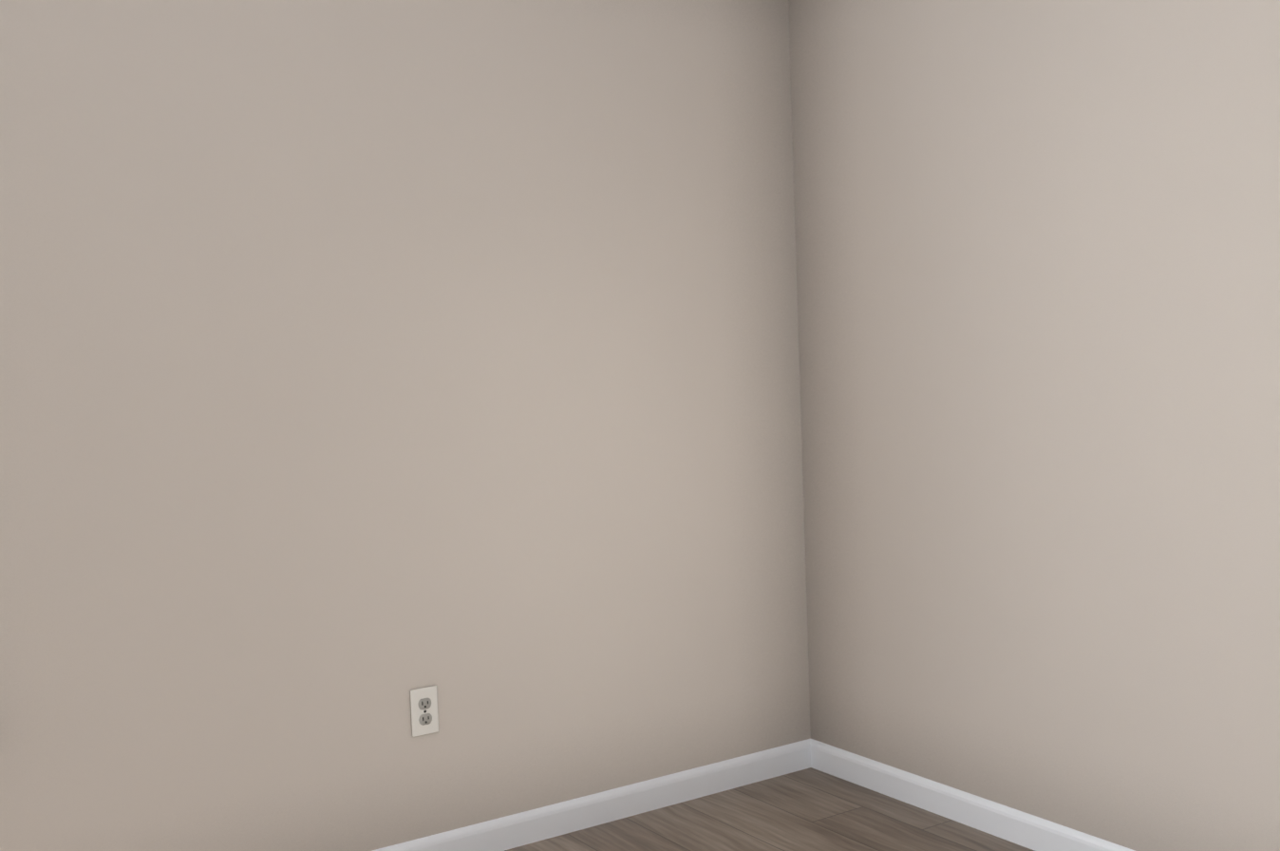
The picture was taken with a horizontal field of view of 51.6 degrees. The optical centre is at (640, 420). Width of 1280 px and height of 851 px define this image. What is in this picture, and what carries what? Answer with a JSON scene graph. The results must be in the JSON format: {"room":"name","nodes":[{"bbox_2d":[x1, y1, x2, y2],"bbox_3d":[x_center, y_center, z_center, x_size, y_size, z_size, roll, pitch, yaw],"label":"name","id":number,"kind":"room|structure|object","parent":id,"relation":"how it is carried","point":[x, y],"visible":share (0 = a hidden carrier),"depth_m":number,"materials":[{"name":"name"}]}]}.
{"room":"empty room","nodes":[
{"label":"empty room","id":0,"kind":"room"},
{"bbox_2d":[0,0,810,850],"bbox_3d":[-0.905,-0.075,3.117,3.510,2.440,0.150,-4,4,-33],"label":"wall","id":1,"kind":"structure","parent":0,"point":[367,367],"depth_m":3.22,"materials":[{"name":"paint"}]},
{"bbox_2d":[410,685,438,736],"bbox_3d":[-0.535,0.723,3.293,0.072,0.118,0.008,-4,4,-33],"label":"electrical outlet","id":2,"kind":"object","parent":1,"relation":"attached to","point":[424,714],"visible":1,"depth_m":3.29,"materials":[{"name":"white plastic"}]},
{"bbox_2d":[372,738,809,850],"bbox_3d":[-0.817,1.103,3.117,3.150,0.083,0.012,-4,4,-33],"label":"baseboard","id":3,"kind":"structure","parent":1,"relation":"attached to","point":[530,826],"depth_m":3.60,"materials":[{"name":"white wood"}]},
{"bbox_2d":[504,767,1034,850],"bbox_3d":[0.094,1.249,1.753,3.510,0.120,3.600,-4,4,-33],"label":"floor","id":4,"kind":"structure","parent":0,"point":[810,809],"depth_m":3.52,"materials":[{"name":"brown wood"}]},
{"bbox_2d":[788,0,1279,850],"bbox_3d":[1.446,-0.133,2.602,0.150,2.440,3.300,-4,4,-33],"label":"wall","id":5,"kind":"structure","parent":0,"point":[1037,249],"depth_m":3.18,"materials":[{"name":"paint"}]},
{"bbox_2d":[809,738,1135,850],"bbox_3d":[1.423,1.048,2.625,0.012,0.083,3.300,-4,4,-33],"label":"baseboard","id":6,"kind":"structure","parent":5,"relation":"attached to","point":[1026,830],"depth_m":3.50,"materials":[{"name":"white wood"}]}
]}

